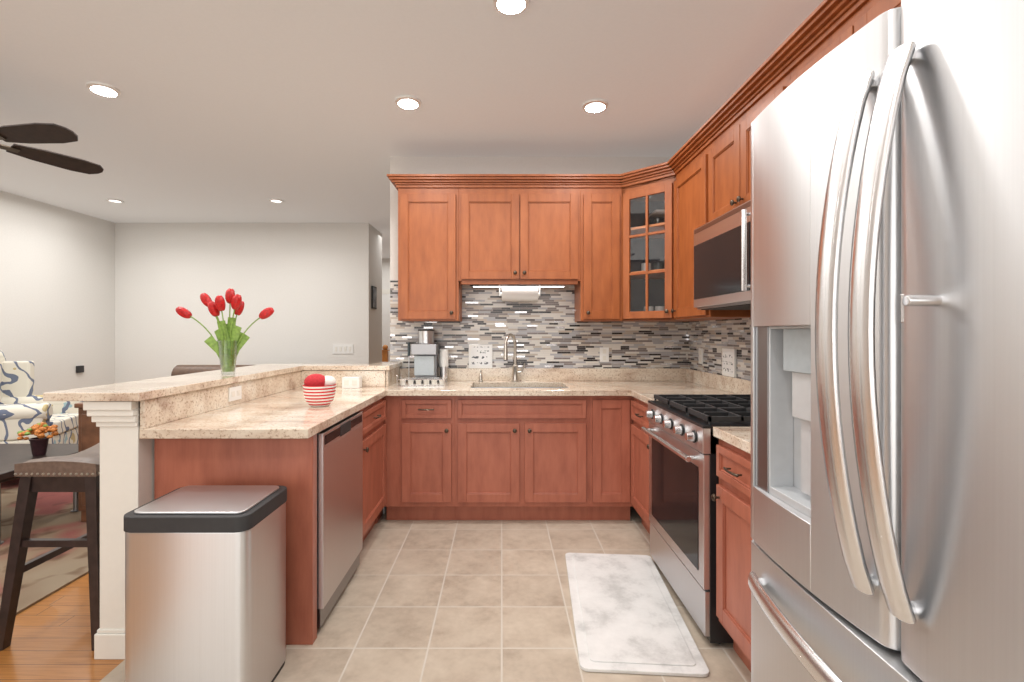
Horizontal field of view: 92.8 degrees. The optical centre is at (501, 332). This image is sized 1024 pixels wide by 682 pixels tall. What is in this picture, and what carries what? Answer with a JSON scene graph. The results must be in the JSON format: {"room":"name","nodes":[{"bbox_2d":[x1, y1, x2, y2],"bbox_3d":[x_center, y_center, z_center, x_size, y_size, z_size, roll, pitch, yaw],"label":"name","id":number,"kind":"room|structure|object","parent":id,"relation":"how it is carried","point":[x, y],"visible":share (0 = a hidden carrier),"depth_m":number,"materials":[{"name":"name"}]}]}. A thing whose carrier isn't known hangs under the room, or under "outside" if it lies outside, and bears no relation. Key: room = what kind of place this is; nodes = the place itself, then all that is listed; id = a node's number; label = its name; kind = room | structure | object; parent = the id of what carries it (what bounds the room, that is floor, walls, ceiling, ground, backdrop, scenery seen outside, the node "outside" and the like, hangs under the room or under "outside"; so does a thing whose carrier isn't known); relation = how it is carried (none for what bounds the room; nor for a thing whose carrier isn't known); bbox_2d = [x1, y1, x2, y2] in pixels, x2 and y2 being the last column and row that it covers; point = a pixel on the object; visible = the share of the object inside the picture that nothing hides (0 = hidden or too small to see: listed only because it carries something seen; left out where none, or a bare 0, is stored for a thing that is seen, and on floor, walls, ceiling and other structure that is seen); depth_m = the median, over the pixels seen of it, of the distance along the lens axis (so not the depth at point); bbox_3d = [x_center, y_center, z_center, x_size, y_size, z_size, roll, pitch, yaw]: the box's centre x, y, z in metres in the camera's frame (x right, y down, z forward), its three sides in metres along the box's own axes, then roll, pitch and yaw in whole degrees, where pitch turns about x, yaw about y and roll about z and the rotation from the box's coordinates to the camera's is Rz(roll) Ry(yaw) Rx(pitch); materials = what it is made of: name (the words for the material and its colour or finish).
{"room":"kitchen","nodes":[
{"label":"kitchen","id":0,"kind":"room"},
{"bbox_2d":[0,190,114,394],"bbox_3d":[-5.060,-0.060,3.340,0.120,2.720,11.920,0,0,0],"label":"wall","id":1,"kind":"structure","parent":0,"point":[57,295],"depth_m":5.47,"materials":[{"name":"paint"}]},
{"bbox_2d":[76,366,83,372],"bbox_3d":[-4.984,0.430,5.760,0.029,0.080,0.080,0,0,0],"label":"sensor","id":2,"kind":"object","parent":1,"relation":"attached to","point":[79,369],"visible":0.86,"depth_m":5.74,"materials":[{"name":"black plastic"}]},
{"bbox_2d":[0,574,124,681],"bbox_3d":[-1.750,1.330,3.750,6.740,0.060,12.740,0,0,0],"label":"floor","id":3,"kind":"structure","parent":0,"point":[51,639],"depth_m":2.03,"materials":[{"name":"brown wood"}]},
{"bbox_2d":[0,477,87,614],"bbox_3d":[-3.567,1.294,2.850,2.665,0.012,4.100,0,0,0],"label":"rug","id":4,"kind":"object","parent":3,"relation":"on","point":[54,517],"depth_m":2.97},
{"bbox_2d":[0,444,77,543],"bbox_3d":[-3.450,1.058,3.250,1.000,0.457,0.800,0,0,0],"label":"coffee table","id":5,"kind":"object","parent":4,"relation":"on","point":[11,455],"visible":0.46,"depth_m":3.35,"materials":[{"name":"brown wood"}]},
{"bbox_2d":[17,422,58,455],"bbox_3d":[-3.134,0.720,3.309,0.214,0.219,0.214,0,0,0],"label":"flower pot","id":6,"kind":"object","parent":5,"relation":"on","point":[39,444],"visible":1,"depth_m":3.28,"materials":[{"name":"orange plant"}]},
{"bbox_2d":[0,350,83,443],"bbox_3d":[-4.317,0.713,4.317,0.820,1.150,0.830,0,0,-20],"label":"armchair","id":7,"kind":"object","parent":4,"relation":"on","point":[23,407],"visible":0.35,"depth_m":4.49,"materials":[{"name":"fabric"}]},
{"bbox_2d":[74,402,99,521],"bbox_3d":[-2.620,0.882,3.510,0.530,0.810,0.450,0,0,0],"label":"chair","id":8,"kind":"object","parent":4,"relation":"on","point":[88,433],"visible":0.1,"depth_m":3.29,"materials":[{"name":"brown wood"}]},
{"bbox_2d":[0,442,99,650],"bbox_3d":[-1.860,0.914,2.260,0.434,0.771,0.534,0,0,0],"label":"stool","id":9,"kind":"object","parent":3,"relation":"on","point":[78,472],"visible":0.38,"depth_m":2.03,"materials":[{"name":"brown wood"}]},
{"bbox_2d":[83,401,153,658],"bbox_3d":[-1.550,0.785,1.987,0.191,1.030,0.146,0,0,0],"label":"column","id":10,"kind":"structure","parent":3,"relation":"on","point":[126,469],"depth_m":1.95,"materials":[{"name":"white wood"}]},
{"bbox_2d":[171,365,251,375],"bbox_3d":[-2.720,0.819,5.490,1.400,0.962,0.980,0,0,0],"label":"sofa","id":11,"kind":"object","parent":3,"relation":"on","point":[182,369],"visible":0.02,"depth_m":5.04,"materials":[{"name":"leather"}]},
{"bbox_2d":[243,396,390,571],"bbox_3d":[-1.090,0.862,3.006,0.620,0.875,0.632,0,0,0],"label":"base cabinet","id":12,"kind":"object","parent":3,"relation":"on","point":[292,464],"depth_m":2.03,"materials":[{"name":"brown wood"}]},
{"bbox_2d":[139,384,394,439],"bbox_3d":[-1.113,0.404,2.723,0.676,0.039,1.546,0,0,0],"label":"countertop","id":13,"kind":"structure","parent":12,"relation":"on","point":[287,415],"depth_m":2.19,"materials":[{"name":"beige stone"}]},
{"bbox_2d":[303,374,335,406],"bbox_3d":[-0.960,0.300,2.570,0.166,0.168,0.166,0,0,0],"label":"bowls","id":14,"kind":"object","parent":13,"relation":"on","point":[319,390],"visible":1,"depth_m":2.52,"materials":[{"name":"ceramic"}]},
{"bbox_2d":[387,380,474,395],"bbox_3d":[-0.527,0.404,3.596,0.614,0.039,0.652,0,0,0],"label":"countertop","id":15,"kind":"structure","parent":12,"relation":"on","point":[453,387],"depth_m":3.31,"materials":[{"name":"beige stone"}]},
{"bbox_2d":[396,374,447,386],"bbox_3d":[-0.575,0.342,3.535,0.350,0.084,0.142,0,0,0],"label":"coffee pod rack","id":16,"kind":"object","parent":15,"relation":"on","point":[426,381],"visible":1,"depth_m":3.52,"materials":[{"name":"silver metal"}]},
{"bbox_2d":[406,329,439,383],"bbox_3d":[-0.630,0.179,3.788,0.270,0.410,0.215,0,0,0],"label":"coffee maker","id":17,"kind":"object","parent":15,"relation":"on","point":[425,350],"visible":0.83,"depth_m":3.70,"materials":[{"name":"silver metal"}]},
{"bbox_2d":[439,349,447,381],"bbox_3d":[-0.455,0.257,3.830,0.070,0.254,0.072,0,0,0],"label":"canister","id":18,"kind":"object","parent":15,"relation":"on","point":[443,359],"visible":0.79,"depth_m":3.80,"materials":[{"name":"silver metal"}]},
{"bbox_2d":[478,333,524,381],"bbox_3d":[0.001,0.194,3.776,0.372,0.381,0.199,0,0,0],"label":"faucet","id":19,"kind":"object","parent":15,"relation":"on","point":[515,370],"visible":1,"depth_m":3.83,"materials":[{"name":"silver metal"}]},
{"bbox_2d":[382,345,388,361],"bbox_3d":[-2.310,0.744,8.900,0.629,1.111,0.721,0,0,0],"label":"stair rail","id":20,"kind":"object","parent":3,"relation":"on","point":[385,354],"visible":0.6,"depth_m":8.55,"materials":[{"name":"brown wood"}]},
{"bbox_2d":[395,396,462,519],"bbox_3d":[-0.510,0.862,3.612,0.380,0.875,0.620,0,0,0],"label":"base cabinet","id":21,"kind":"object","parent":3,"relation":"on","point":[424,425],"depth_m":3.31,"materials":[{"name":"brown wood"}]},
{"bbox_2d":[455,412,590,519],"bbox_3d":[0.138,0.969,3.612,0.915,0.660,0.620,0,0,0],"label":"base cabinet","id":22,"kind":"object","parent":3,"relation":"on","point":[555,430],"depth_m":3.31,"materials":[{"name":"brown wood"}]},
{"bbox_2d":[711,432,752,671],"bbox_3d":[1.182,0.862,1.813,0.620,0.875,0.385,0,0,0],"label":"base cabinet","id":23,"kind":"object","parent":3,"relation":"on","point":[732,498],"depth_m":1.85,"materials":[{"name":"brown wood"}]},
{"bbox_2d":[713,427,750,447],"bbox_3d":[1.180,0.404,1.619,0.625,0.039,0.767,0,0,0],"label":"countertop","id":24,"kind":"structure","parent":23,"relation":"on","point":[741,436],"depth_m":1.86,"materials":[{"name":"beige stone"}]},
{"bbox_2d":[176,288,273,373],"bbox_3d":[-1.571,-0.011,2.775,0.541,0.489,0.157,0,0,0],"label":"tulip vase","id":25,"kind":"object","parent":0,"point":[232,339],"visible":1,"depth_m":2.76,"materials":[{"name":"clear glass"}]},
{"bbox_2d":[115,223,370,382],"bbox_3d":[-3.360,-0.060,6.360,3.280,2.720,0.120,0,0,0],"label":"wall","id":26,"kind":"structure","parent":0,"point":[309,284],"depth_m":6.30,"materials":[{"name":"paint"}]},
{"bbox_2d":[333,344,352,353],"bbox_3d":[-2.048,0.209,6.293,0.245,0.116,0.011,0,0,0],"label":"switch plate","id":27,"kind":"object","parent":26,"relation":"attached to","point":[342,348],"visible":1,"depth_m":6.29,"materials":[{"name":"white plastic"}]},
{"bbox_2d":[371,225,382,363],"bbox_3d":[-1.780,-0.060,6.710,0.120,2.720,0.580,0,0,0],"label":"wall","id":28,"kind":"structure","parent":0,"point":[380,273],"depth_m":6.75,"materials":[{"name":"paint"}]},
{"bbox_2d":[371,286,376,308],"bbox_3d":[-1.707,-0.470,6.520,0.022,0.300,0.200,0,0,0],"label":"framed picture","id":29,"kind":"object","parent":28,"relation":"attached to","point":[373,297],"visible":1,"depth_m":6.46},
{"bbox_2d":[383,370,386,513],"bbox_3d":[-1.225,0.785,2.994,0.770,1.030,1.868,0,0,0],"label":"wall","id":30,"kind":"structure","parent":0,"point":[384,510],"depth_m":3.52,"materials":[{"name":"paint"}]},
{"bbox_2d":[139,368,302,427],"bbox_3d":[-1.441,0.327,2.724,0.020,0.115,1.544,0,0,0],"label":"backsplash","id":31,"kind":"structure","parent":30,"relation":"attached to","point":[176,405],"depth_m":2.36,"materials":[{"name":"beige stone"}]},
{"bbox_2d":[229,386,241,401],"bbox_3d":[-1.426,0.325,2.610,0.008,0.072,0.116,0,0,0],"label":"electrical outlet","id":32,"kind":"object","parent":31,"relation":"attached to","point":[235,393],"visible":1,"depth_m":2.61,"materials":[{"name":"white plastic"}]},
{"bbox_2d":[383,258,389,288],"bbox_3d":[-1.750,-0.060,9.360,6.740,2.720,0.120,0,0,0],"label":"wall","id":33,"kind":"structure","parent":0,"point":[386,261],"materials":[{"name":"paint"}]},
{"bbox_2d":[382,289,389,361],"bbox_3d":[-2.010,0.235,9.289,1.000,2.130,0.020,0,0,0],"label":"trim","id":34,"kind":"structure","parent":33,"relation":"attached to","point":[385,316],"depth_m":9.28,"materials":[{"name":"white paint"}]},
{"bbox_2d":[0,0,823,257],"bbox_3d":[-1.750,-1.460,3.750,6.740,0.080,12.740,0,0,0],"label":"ceiling","id":35,"kind":"structure","parent":0,"point":[229,111],"depth_m":2.83,"materials":[{"name":"paint"}]},
{"bbox_2d":[0,123,103,173],"bbox_3d":[-2.953,-1.195,2.722,1.209,0.450,1.225,0,0,0],"label":"ceiling fan","id":36,"kind":"object","parent":35,"relation":"hanging from","point":[37,133],"visible":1,"depth_m":2.76,"materials":[{"name":"brown wood"}]},
{"bbox_2d":[86,81,120,96],"bbox_3d":[-2.310,-1.413,2.830,0.160,0.011,0.160,0,0,0],"label":"recessed light","id":37,"kind":"object","parent":35,"relation":"in","point":[101,88],"visible":0.94,"depth_m":2.83,"materials":[{"name":"white plastic"}]},
{"bbox_2d":[105,199,123,203],"bbox_3d":[-4.150,-1.413,5.230,0.160,0.011,0.160,0,0,0],"label":"recessed light","id":38,"kind":"object","parent":35,"relation":"in","point":[115,201],"visible":1,"depth_m":5.23,"materials":[{"name":"white plastic"}]},
{"bbox_2d":[268,199,283,203],"bbox_3d":[-2.420,-1.413,5.230,0.160,0.011,0.160,0,0,0],"label":"recessed light","id":39,"kind":"object","parent":35,"relation":"in","point":[279,201],"visible":1,"depth_m":5.23,"materials":[{"name":"white plastic"}]},
{"bbox_2d":[395,95,420,108],"bbox_3d":[-0.574,-1.413,2.990,0.160,0.011,0.160,0,0,0],"label":"recessed light","id":40,"kind":"object","parent":35,"relation":"in","point":[407,102],"visible":0.98,"depth_m":2.99,"materials":[{"name":"white plastic"}]},
{"bbox_2d":[492,0,529,14],"bbox_3d":[0.040,-1.413,2.080,0.160,0.011,0.160,0,0,0],"label":"recessed light","id":41,"kind":"object","parent":35,"relation":"in","point":[510,7],"visible":0.96,"depth_m":2.11,"materials":[{"name":"white plastic"}]},
{"bbox_2d":[582,99,607,111],"bbox_3d":[0.582,-1.413,3.035,0.160,0.011,0.160,0,0,0],"label":"recessed light","id":42,"kind":"object","parent":35,"relation":"in","point":[595,105],"visible":0.96,"depth_m":3.03,"materials":[{"name":"white plastic"}]},
{"bbox_2d":[99,506,750,681],"bbox_3d":[0.060,1.330,0.715,3.120,0.060,6.670,0,0,0],"label":"floor","id":43,"kind":"structure","parent":0,"point":[453,600],"depth_m":2.27,"materials":[{"name":"beige tile"}]},
{"bbox_2d":[124,485,286,681],"bbox_3d":[-1.055,0.950,1.775,0.428,0.700,0.338,0,0,0],"label":"trash can","id":44,"kind":"object","parent":43,"relation":"on","point":[205,583],"visible":1,"depth_m":1.61,"materials":[{"name":"silver metal"}]},
{"bbox_2d":[317,411,362,627],"bbox_3d":[-1.058,0.866,2.385,0.593,0.868,0.590,0,0,0],"label":"dishwasher","id":45,"kind":"object","parent":43,"relation":"on","point":[339,496],"visible":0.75,"depth_m":2.28,"materials":[{"name":"silver metal"}]},
{"bbox_2d":[565,553,708,676],"bbox_3d":[0.580,1.290,2.345,0.490,0.018,0.990,0,0,4],"label":"floor mat","id":46,"kind":"object","parent":43,"relation":"on","point":[627,618],"visible":1,"depth_m":2.17,"materials":[{"name":"fabric"}]},
{"bbox_2d":[641,394,750,643],"bbox_3d":[1.129,0.824,2.390,0.702,0.952,0.760,0,0,0],"label":"range","id":47,"kind":"object","parent":43,"relation":"on","point":[683,476],"visible":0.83,"depth_m":2.23,"materials":[{"name":"silver metal"}]},
{"bbox_2d":[748,0,1023,681],"bbox_3d":[1.005,0.382,0.772,0.950,1.813,0.909,0,0,0],"label":"fridge","id":48,"kind":"object","parent":43,"relation":"on","point":[887,345],"visible":1,"depth_m":0.73,"materials":[{"name":"silver metal"}]},
{"bbox_2d":[390,157,671,361],"bbox_3d":[0.300,-0.060,3.990,2.400,2.720,0.120,0,0,0],"label":"wall","id":49,"kind":"structure","parent":0,"point":[509,165],"depth_m":3.93,"materials":[{"name":"paint"}]},
{"bbox_2d":[395,180,462,323],"bbox_3d":[-0.545,-0.592,3.760,0.450,1.005,0.325,0,0,0],"label":"upper cabinet","id":50,"kind":"object","parent":49,"relation":"attached to","point":[428,290],"depth_m":3.61,"materials":[{"name":"brown wood"}]},
{"bbox_2d":[469,344,491,367],"bbox_3d":[-0.170,0.189,3.913,0.190,0.190,0.018,0,0,0],"label":"sign","id":51,"kind":"object","parent":49,"relation":"attached to","point":[480,355],"visible":1,"depth_m":3.90,"materials":[{"name":"white plastic"}]},
{"bbox_2d":[303,368,686,419],"bbox_3d":[0.031,0.438,3.655,2.923,0.336,0.534,0,0,0],"label":"backsplash","id":52,"kind":"structure","parent":49,"relation":"attached to","point":[483,403],"depth_m":3.48,"materials":[{"name":"beige stone"}]},
{"bbox_2d":[342,377,361,387],"bbox_3d":[-1.050,0.347,3.419,0.120,0.074,0.072,0,0,0],"label":"electrical outlet","id":53,"kind":"object","parent":52,"relation":"attached to","point":[351,382],"visible":0.98,"depth_m":3.38,"materials":[{"name":"white plastic"}]},
{"bbox_2d":[459,180,578,287],"bbox_3d":[0.133,-0.740,3.760,0.905,0.709,0.325,0,0,0],"label":"upper cabinet","id":54,"kind":"object","parent":49,"relation":"attached to","point":[513,233],"depth_m":3.61,"materials":[{"name":"brown wood"}]},
{"bbox_2d":[499,284,539,300],"bbox_3d":[0.139,-0.314,3.790,0.318,0.140,0.112,0,0,0],"label":"paper towel holder","id":55,"kind":"object","parent":54,"relation":"attached to","point":[519,293],"visible":0.9,"depth_m":3.74,"materials":[{"name":"white paper"}]},
{"bbox_2d":[571,180,634,323],"bbox_3d":[0.763,-0.592,3.738,0.356,1.005,0.369,0,0,0],"label":"upper cabinet","id":56,"kind":"object","parent":49,"relation":"attached to","point":[597,298],"depth_m":3.61,"materials":[{"name":"brown wood"}]},
{"bbox_2d":[600,347,608,361],"bbox_3d":[0.825,0.176,3.920,0.072,0.116,0.008,0,0,0],"label":"electrical outlet","id":57,"kind":"object","parent":49,"relation":"attached to","point":[604,354],"visible":1,"depth_m":3.92,"materials":[{"name":"white plastic"}]},
{"bbox_2d":[687,368,750,393],"bbox_3d":[1.482,0.335,2.569,0.020,0.099,2.667,0,0,0],"label":"backsplash","id":58,"kind":"structure","parent":49,"relation":"attached to","point":[712,379],"depth_m":3.30,"materials":[{"name":"beige stone"}]},
{"bbox_2d":[619,392,649,533],"bbox_3d":[1.152,0.862,3.049,0.680,0.875,0.547,0,0,0],"label":"base cabinet","id":59,"kind":"object","parent":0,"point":[633,442],"depth_m":3.24,"materials":[{"name":"brown wood"}]},
{"bbox_2d":[559,380,706,395],"bbox_3d":[0.981,0.404,3.596,1.022,0.039,0.652,0,0,0],"label":"countertop","id":60,"kind":"structure","parent":59,"relation":"on","point":[576,387],"depth_m":3.56,"materials":[{"name":"beige stone"}]},
{"bbox_2d":[631,388,738,403],"bbox_3d":[1.180,0.404,3.024,0.625,0.039,0.492,0,0,0],"label":"countertop","id":61,"kind":"structure","parent":59,"relation":"on","point":[647,394],"depth_m":3.20,"materials":[{"name":"beige stone"}]},
{"bbox_2d":[623,180,666,315],"bbox_3d":[1.032,-0.588,3.462,0.278,0.876,0.278,0,0,0],"label":"upper cabinet","id":62,"kind":"object","parent":0,"relation":"attached to","point":[644,201],"depth_m":3.60,"materials":[{"name":"brown wood"}]},
{"bbox_2d":[663,136,750,323],"bbox_3d":[1.308,-0.592,3.073,0.369,1.005,0.596,0,0,0],"label":"upper cabinet","id":63,"kind":"object","parent":0,"relation":"attached to","point":[686,175],"depth_m":3.12,"materials":[{"name":"brown wood"}]},
{"bbox_2d":[707,112,730,222],"bbox_3d":[1.330,-0.842,2.552,0.325,0.504,0.447,0,0,0],"label":"upper cabinet","id":64,"kind":"object","parent":0,"relation":"attached to","point":[719,138],"depth_m":2.63,"materials":[{"name":"brown wood"}]},
{"bbox_2d":[731,64,782,209],"bbox_3d":[1.330,-0.842,2.229,0.325,0.504,0.447,0,0,0],"label":"upper cabinet","id":65,"kind":"object","parent":0,"relation":"attached to","point":[743,116],"depth_m":2.33,"materials":[{"name":"brown wood"}]},
{"bbox_2d":[694,200,750,309],"bbox_3d":[1.263,-0.356,2.390,0.448,0.456,0.756,0,0,0],"label":"microwave","id":66,"kind":"object","parent":65,"relation":"attached to","point":[722,262],"visible":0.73,"depth_m":2.39,"materials":[{"name":"silver metal"}]},
{"bbox_2d":[783,0,900,90],"bbox_3d":[1.330,-0.592,1.620,0.325,1.005,0.770,0,0,0],"label":"upper cabinet","id":67,"kind":"object","parent":0,"relation":"attached to","point":[842,23],"depth_m":1.73,"materials":[{"name":"brown wood"}]},
{"bbox_3d":[1.560,-0.060,3.750,0.120,2.720,12.740,0,0,0],"label":"wall","id":68,"kind":"structure","parent":0,"visible":0},
{"bbox_2d":[698,348,702,363],"bbox_3d":[1.490,0.174,3.650,0.008,0.116,0.072,0,0,0],"label":"electrical outlet","id":69,"kind":"object","parent":68,"relation":"attached to","point":[700,355],"visible":1,"depth_m":3.64,"materials":[{"name":"white plastic"}]},
{"bbox_2d":[722,348,736,376],"bbox_3d":[1.482,0.194,3.180,0.018,0.180,0.170,0,0,0],"label":"electrical outlet","id":70,"kind":"object","parent":68,"relation":"attached to","point":[729,362],"visible":0.98,"depth_m":3.15,"materials":[{"name":"white plastic"}]}
]}

